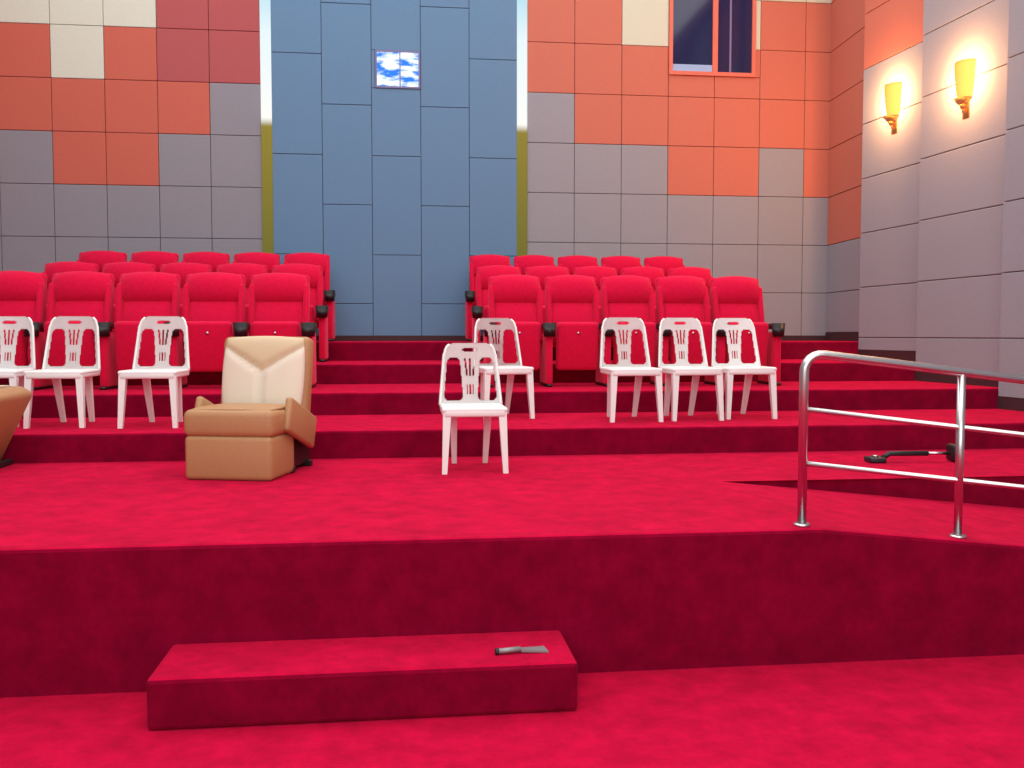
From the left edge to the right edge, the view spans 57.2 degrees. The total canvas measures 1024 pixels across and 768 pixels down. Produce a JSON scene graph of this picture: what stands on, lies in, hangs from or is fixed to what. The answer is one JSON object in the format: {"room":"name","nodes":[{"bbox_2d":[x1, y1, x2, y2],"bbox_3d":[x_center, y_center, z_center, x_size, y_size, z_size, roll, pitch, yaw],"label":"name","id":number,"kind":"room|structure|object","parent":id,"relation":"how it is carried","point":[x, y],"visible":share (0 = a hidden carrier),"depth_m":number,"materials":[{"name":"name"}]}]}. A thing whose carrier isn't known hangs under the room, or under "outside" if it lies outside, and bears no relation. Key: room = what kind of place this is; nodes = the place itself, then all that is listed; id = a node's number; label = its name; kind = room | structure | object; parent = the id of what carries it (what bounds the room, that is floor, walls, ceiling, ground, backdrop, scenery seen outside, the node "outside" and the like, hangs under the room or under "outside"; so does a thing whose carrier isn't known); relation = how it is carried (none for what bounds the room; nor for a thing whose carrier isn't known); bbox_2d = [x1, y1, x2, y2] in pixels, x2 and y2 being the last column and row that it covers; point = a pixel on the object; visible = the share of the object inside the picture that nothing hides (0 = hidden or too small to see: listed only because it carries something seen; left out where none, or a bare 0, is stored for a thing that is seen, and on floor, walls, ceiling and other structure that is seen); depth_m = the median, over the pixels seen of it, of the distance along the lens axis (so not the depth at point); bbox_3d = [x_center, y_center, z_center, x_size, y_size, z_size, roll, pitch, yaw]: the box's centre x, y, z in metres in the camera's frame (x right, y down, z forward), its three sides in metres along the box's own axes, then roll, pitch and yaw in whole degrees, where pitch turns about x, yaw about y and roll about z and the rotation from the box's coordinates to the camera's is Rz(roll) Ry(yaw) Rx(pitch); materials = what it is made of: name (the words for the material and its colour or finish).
{"room":"movie theater auditorium","nodes":[
{"label":"movie theater auditorium","id":0,"kind":"room"},
{"bbox_2d":[147,630,577,729],"bbox_3d":[-0.585,1.201,3.860,1.660,0.200,0.430,0,3,-7],"label":"step","id":1,"kind":"structure","parent":0,"point":[200,685],"depth_m":3.69,"materials":[{"name":"red carpet"}]},
{"bbox_2d":[495,646,548,654],"bbox_3d":[0.037,1.087,3.852,0.216,0.027,0.070,-1,3,-15],"label":"tool","id":2,"kind":"object","parent":1,"relation":"on","point":[538,649],"visible":1,"depth_m":3.84,"materials":[{"name":"grey metal"}]},
{"bbox_2d":[259,0,526,255],"bbox_3d":[-1.481,-3.492,12.025,3.370,5.876,0.080,0,3,-7],"label":"strips","id":3,"kind":"object","parent":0,"point":[265,6],"depth_m":11.89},
{"bbox_2d":[270,0,516,335],"bbox_3d":[-1.479,-3.341,12.013,3.090,6.176,0.180,0,3,-7],"label":"wall","id":4,"kind":"structure","parent":0,"point":[399,188],"depth_m":11.96,"materials":[{"name":"blue paint"}]},
{"bbox_2d":[375,50,419,88],"bbox_3d":[-1.446,-3.979,11.901,0.564,0.470,0.045,0,3,-7],"label":"window","id":5,"kind":"structure","parent":4,"relation":"in","point":[394,69],"depth_m":11.89,"materials":[{"name":"blue"}]},
{"bbox_2d":[316,336,825,340],"bbox_3d":[-1.471,-0.591,12.132,11.800,0.070,0.150,0,3,-7],"label":"step","id":6,"kind":"structure","parent":4,"relation":"attached to","point":[337,338],"depth_m":12.09,"materials":[{"name":"red carpet"}]},
{"bbox_2d":[0,0,831,335],"bbox_3d":[-1.490,-2.727,12.185,12.200,7.420,0.200,0,3,-7],"label":"wall","id":7,"kind":"structure","parent":0,"point":[208,9],"depth_m":12.27,"materials":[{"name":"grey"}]},
{"bbox_2d":[668,0,756,77],"bbox_3d":[2.651,-4.843,12.431,1.181,1.520,0.055,0,3,-7],"label":"window","id":8,"kind":"structure","parent":7,"relation":"in","point":[714,38],"depth_m":12.44,"materials":[{"name":"red"}]},
{"bbox_2d":[0,448,1023,697],"bbox_3d":[-0.679,0.909,5.427,11.800,0.620,2.750,0,3,-7],"label":"stage platform","id":9,"kind":"structure","parent":0,"point":[639,562],"depth_m":4.28,"materials":[{"name":"red carpet"}]},
{"bbox_2d":[0,385,31,467],"bbox_3d":[-3.656,0.288,6.080,0.864,0.552,0.640,0,3,-7],"label":"recliner","id":10,"kind":"object","parent":9,"relation":"on","point":[14,400],"visible":1,"depth_m":6.21,"materials":[{"name":"beige leather"}]},
{"bbox_2d":[184,336,316,480],"bbox_3d":[-1.669,0.130,6.026,0.640,0.875,0.750,0,3,7],"label":"recliner","id":11,"kind":"object","parent":9,"relation":"on","point":[263,427],"visible":1,"depth_m":5.88,"materials":[{"name":"beige leather"}]},
{"bbox_2d":[439,343,507,474],"bbox_3d":[-0.263,0.144,6.207,0.433,0.827,0.534,0,3,-7],"label":"plastic chair","id":12,"kind":"object","parent":9,"relation":"on","point":[470,405],"visible":1,"depth_m":6.36,"materials":[{"name":"white plastic"}]},
{"bbox_2d":[793,350,1023,538],"bbox_3d":[3.211,0.433,4.552,3.850,1.199,0.080,0,3,-7],"label":"handrail","id":13,"kind":"object","parent":9,"relation":"on","point":[961,373],"visible":1,"depth_m":4.36,"materials":[{"name":"silver metal"}]},
{"bbox_2d":[864,443,954,462],"bbox_3d":[2.775,0.478,6.521,0.630,0.122,0.130,0,3,-3],"label":"tool","id":14,"kind":"object","parent":9,"relation":"on","point":[950,448],"visible":0.85,"depth_m":6.50,"materials":[{"name":"grey metal"}]},
{"bbox_2d":[0,654,1023,767],"bbox_3d":[-0.578,1.323,4.588,11.800,0.120,15.500,0,3,-7],"label":"floor","id":15,"kind":"structure","parent":0,"point":[953,712],"depth_m":3.58,"materials":[{"name":"red carpet"}]},
{"bbox_2d":[0,341,1023,462],"bbox_3d":[-1.157,0.295,9.493,11.800,1.424,5.530,0,3,-7],"label":"stair steps","id":16,"kind":"structure","parent":0,"point":[370,399],"depth_m":7.86,"materials":[{"name":"red carpet"}]},
{"bbox_2d":[0,316,35,426],"bbox_3d":[-3.907,-0.106,7.169,0.433,0.827,0.534,0,3,-9],"label":"plastic chair","id":17,"kind":"object","parent":16,"relation":"on","point":[8,369],"visible":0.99,"depth_m":7.34,"materials":[{"name":"white plastic"}]},
{"bbox_2d":[0,271,46,365],"bbox_3d":[-4.613,-0.493,8.484,0.644,1.083,0.579,0,3,-7],"label":"seat","id":18,"kind":"object","parent":16,"relation":"on","point":[22,293],"visible":0.61,"depth_m":8.58,"materials":[{"name":"red fabric"}]},
{"bbox_2d":[23,316,100,428],"bbox_3d":[-3.378,-0.103,7.110,0.433,0.827,0.534,0,3,-7],"label":"plastic chair","id":19,"kind":"object","parent":16,"relation":"on","point":[83,375],"visible":1,"depth_m":7.26,"materials":[{"name":"white plastic"}]},
{"bbox_2d":[27,261,97,362],"bbox_3d":[-4.787,-0.770,9.961,0.644,1.083,0.579,0,3,-7],"label":"seat","id":20,"kind":"object","parent":16,"relation":"on","point":[66,266],"visible":0.19,"depth_m":10.06,"materials":[{"name":"red fabric"}]},
{"bbox_2d":[24,271,114,390],"bbox_3d":[-4.017,-0.497,8.554,0.644,1.083,0.579,0,3,-7],"label":"seat","id":21,"kind":"object","parent":16,"relation":"on","point":[72,293],"visible":0.54,"depth_m":8.62,"materials":[{"name":"red fabric"}]},
{"bbox_2d":[76,251,126,272],"bbox_3d":[-4.915,-1.041,11.041,0.644,1.083,0.579,0,3,-7],"label":"seat","id":22,"kind":"object","parent":16,"relation":"on","point":[100,258],"visible":0.26,"depth_m":11.14,"materials":[{"name":"red fabric"}]},
{"bbox_2d":[101,262,155,331],"bbox_3d":[-4.191,-0.774,10.031,0.644,1.083,0.579,0,3,-7],"label":"seat","id":23,"kind":"object","parent":16,"relation":"on","point":[117,268],"visible":0.16,"depth_m":10.13,"materials":[{"name":"red fabric"}]},
{"bbox_2d":[98,272,180,389],"bbox_3d":[-3.421,-0.500,8.623,0.644,1.083,0.579,0,3,-7],"label":"seat","id":24,"kind":"object","parent":16,"relation":"on","point":[139,295],"visible":0.75,"depth_m":8.67,"materials":[{"name":"red fabric"}]},
{"bbox_2d":[118,316,189,428],"bbox_3d":[-2.689,-0.103,7.110,0.433,0.827,0.534,0,3,-6],"label":"plastic chair","id":25,"kind":"object","parent":16,"relation":"on","point":[163,369],"visible":1,"depth_m":7.26,"materials":[{"name":"white plastic"}]},
{"bbox_2d":[129,251,178,271],"bbox_3d":[-4.319,-1.044,11.111,0.644,1.083,0.579,0,3,-7],"label":"seat","id":26,"kind":"object","parent":16,"relation":"on","point":[157,258],"visible":0.14,"depth_m":11.21,"materials":[{"name":"red fabric"}]},
{"bbox_2d":[160,262,211,331],"bbox_3d":[-3.595,-0.778,10.101,0.644,1.083,0.579,0,3,-7],"label":"seat","id":27,"kind":"object","parent":16,"relation":"on","point":[183,269],"visible":0.12,"depth_m":10.19,"materials":[{"name":"red fabric"}]},
{"bbox_2d":[164,272,245,387],"bbox_3d":[-2.825,-0.504,8.693,0.644,1.083,0.579,0,3,-7],"label":"seat","id":28,"kind":"object","parent":16,"relation":"on","point":[212,301],"visible":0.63,"depth_m":8.75,"materials":[{"name":"red fabric"}]},
{"bbox_2d":[181,252,229,271],"bbox_3d":[-3.723,-1.048,11.181,0.644,1.083,0.579,0,3,-7],"label":"seat","id":29,"kind":"object","parent":16,"relation":"on","point":[214,259],"visible":0.15,"depth_m":11.28,"materials":[{"name":"red fabric"}]},
{"bbox_2d":[217,263,267,321],"bbox_3d":[-2.999,-0.781,10.170,0.644,1.083,0.579,0,3,-7],"label":"seat","id":30,"kind":"object","parent":16,"relation":"on","point":[246,269],"visible":0.21,"depth_m":10.27,"materials":[{"name":"red fabric"}]},
{"bbox_2d":[233,252,279,272],"bbox_3d":[-3.127,-1.052,11.250,0.644,1.083,0.579,0,3,-7],"label":"seat","id":31,"kind":"object","parent":16,"relation":"on","point":[261,258],"visible":0.2,"depth_m":11.36,"materials":[{"name":"red fabric"}]},
{"bbox_2d":[233,273,316,387],"bbox_3d":[-2.185,-0.508,8.768,0.734,1.083,0.579,0,3,-7],"label":"seat","id":32,"kind":"object","parent":16,"relation":"on","point":[279,303],"visible":0.58,"depth_m":8.84,"materials":[{"name":"red fabric"}]},
{"bbox_2d":[272,263,328,361],"bbox_3d":[-2.359,-0.785,10.245,0.734,1.083,0.579,0,3,-7],"label":"seat","id":33,"kind":"object","parent":16,"relation":"on","point":[318,314],"visible":0.37,"depth_m":10.33,"materials":[{"name":"red fabric"}]},
{"bbox_2d":[283,253,335,340],"bbox_3d":[-2.487,-1.056,11.325,0.734,1.083,0.579,0,3,-7],"label":"seat","id":34,"kind":"object","parent":16,"relation":"on","point":[328,299],"visible":0.3,"depth_m":11.41,"materials":[{"name":"red fabric"}]},
{"bbox_2d":[465,254,510,340],"bbox_3d":[-0.293,-1.069,11.581,0.602,1.083,0.579,0,3,-7],"label":"seat","id":35,"kind":"object","parent":16,"relation":"on","point":[476,261],"visible":0.44,"depth_m":11.65,"materials":[{"name":"red fabric"}]},
{"bbox_2d":[471,265,520,350],"bbox_3d":[-0.166,-0.798,10.501,0.602,1.083,0.579,0,3,-7],"label":"seat","id":36,"kind":"object","parent":16,"relation":"on","point":[481,310],"visible":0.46,"depth_m":10.58,"materials":[{"name":"red fabric"}]},
{"bbox_2d":[473,318,534,418],"bbox_3d":[-0.086,-0.141,7.844,0.433,0.827,0.534,-1,3,-15],"label":"plastic chair","id":37,"kind":"object","parent":16,"relation":"on","point":[509,369],"visible":0.82,"depth_m":8.00,"materials":[{"name":"white plastic"}]},
{"bbox_2d":[483,274,542,387],"bbox_3d":[0.009,-0.521,9.024,0.602,1.083,0.579,0,3,-7],"label":"seat","id":38,"kind":"object","parent":16,"relation":"on","point":[516,297],"visible":0.76,"depth_m":9.09,"materials":[{"name":"red fabric"}]},
{"bbox_2d":[514,255,554,274],"bbox_3d":[0.263,-1.072,11.646,0.602,1.083,0.579,0,3,-7],"label":"seat","id":39,"kind":"object","parent":16,"relation":"on","point":[525,261],"visible":0.13,"depth_m":11.74,"materials":[{"name":"red fabric"}]},
{"bbox_2d":[525,266,568,346],"bbox_3d":[0.390,-0.802,10.566,0.602,1.083,0.579,0,3,-7],"label":"seat","id":40,"kind":"object","parent":16,"relation":"on","point":[542,272],"visible":0.16,"depth_m":10.65,"materials":[{"name":"red fabric"}]},
{"bbox_2d":[540,275,599,386],"bbox_3d":[0.565,-0.525,9.089,0.602,1.083,0.579,0,3,-7],"label":"seat","id":41,"kind":"object","parent":16,"relation":"on","point":[571,325],"visible":0.98,"depth_m":9.04,"materials":[{"name":"red fabric"}]},
{"bbox_2d":[557,255,598,274],"bbox_3d":[0.819,-1.076,11.711,0.602,1.083,0.579,0,3,-7],"label":"seat","id":42,"kind":"object","parent":16,"relation":"on","point":[574,261],"visible":0.15,"depth_m":11.81,"materials":[{"name":"red fabric"}]},
{"bbox_2d":[573,266,616,346],"bbox_3d":[0.947,-0.805,10.631,0.602,1.083,0.579,0,3,-7],"label":"seat","id":43,"kind":"object","parent":16,"relation":"on","point":[597,272],"visible":0.12,"depth_m":10.72,"materials":[{"name":"red fabric"}]},
{"bbox_2d":[601,256,641,275],"bbox_3d":[1.375,-1.079,11.776,0.602,1.083,0.579,0,3,-7],"label":"seat","id":44,"kind":"object","parent":16,"relation":"on","point":[618,262],"visible":0.1,"depth_m":11.87,"materials":[{"name":"red fabric"}]},
{"bbox_2d":[595,275,655,386],"bbox_3d":[1.121,-0.528,9.154,0.602,1.083,0.579,0,3,-7],"label":"seat","id":45,"kind":"object","parent":16,"relation":"on","point":[621,295],"visible":0.7,"depth_m":9.22,"materials":[{"name":"red fabric"}]},
{"bbox_2d":[600,317,662,422],"bbox_3d":[0.946,-0.128,7.585,0.433,0.827,0.534,0,3,-7],"label":"plastic chair","id":46,"kind":"object","parent":16,"relation":"on","point":[624,367],"visible":1,"depth_m":7.74,"materials":[{"name":"white plastic"}]},
{"bbox_2d":[621,266,665,331],"bbox_3d":[1.503,-0.809,10.696,0.602,1.083,0.579,0,3,-7],"label":"seat","id":47,"kind":"object","parent":16,"relation":"on","point":[652,273],"visible":0.13,"depth_m":10.79,"materials":[{"name":"red fabric"}]},
{"bbox_2d":[644,256,684,276],"bbox_3d":[1.973,-1.083,11.846,0.685,1.083,0.579,0,3,-7],"label":"seat","id":48,"kind":"object","parent":16,"relation":"on","point":[664,262],"visible":0.16,"depth_m":11.94,"materials":[{"name":"red fabric"}]},
{"bbox_2d":[650,276,712,385],"bbox_3d":[1.677,-0.531,9.219,0.602,1.083,0.579,0,3,-7],"label":"seat","id":49,"kind":"object","parent":16,"relation":"on","point":[676,296],"visible":0.7,"depth_m":9.29,"materials":[{"name":"red fabric"}]},
{"bbox_2d":[658,318,723,420],"bbox_3d":[1.442,-0.134,7.693,0.433,0.827,0.534,0,3,-8],"label":"plastic chair","id":50,"kind":"object","parent":16,"relation":"on","point":[682,367],"visible":0.99,"depth_m":7.84,"materials":[{"name":"white plastic"}]},
{"bbox_2d":[668,267,725,359],"bbox_3d":[2.100,-0.812,10.766,0.685,1.083,0.579,0,3,-7],"label":"seat","id":51,"kind":"object","parent":16,"relation":"on","point":[699,272],"visible":0.16,"depth_m":10.87,"materials":[{"name":"red fabric"}]},
{"bbox_2d":[711,318,776,418],"bbox_3d":[1.916,-0.142,7.849,0.433,0.827,0.534,0,3,-6],"label":"plastic chair","id":52,"kind":"object","parent":16,"relation":"on","point":[735,366],"visible":1,"depth_m":8.00,"materials":[{"name":"white plastic"}]},
{"bbox_2d":[704,276,784,385],"bbox_3d":[2.275,-0.535,9.288,0.685,1.083,0.579,0,3,-7],"label":"seat","id":53,"kind":"object","parent":16,"relation":"on","point":[730,296],"visible":0.77,"depth_m":9.33,"materials":[{"name":"red fabric"}]},
{"bbox_2d":[825,0,1023,411],"bbox_3d":[4.512,-3.083,9.980,0.385,6.480,5.535,0,3,-7],"label":"wall","id":54,"kind":"structure","parent":0,"point":[925,233],"depth_m":9.82,"materials":[{"name":"ceramic"}]},
{"bbox_2d":[882,81,901,134],"bbox_3d":[4.263,-3.086,10.557,0.184,0.554,0.256,-1,3,-12],"label":"sconce","id":55,"kind":"object","parent":54,"relation":"attached to","point":[893,91],"visible":1,"depth_m":10.49,"materials":[{"name":"yellow glass"}]},
{"bbox_2d":[952,58,975,119],"bbox_3d":[4.422,-2.881,9.216,0.184,0.554,0.256,-1,3,-11],"label":"sconce","id":56,"kind":"object","parent":54,"relation":"attached to","point":[964,70],"visible":1,"depth_m":9.15,"materials":[{"name":"yellow glass"}]}
]}

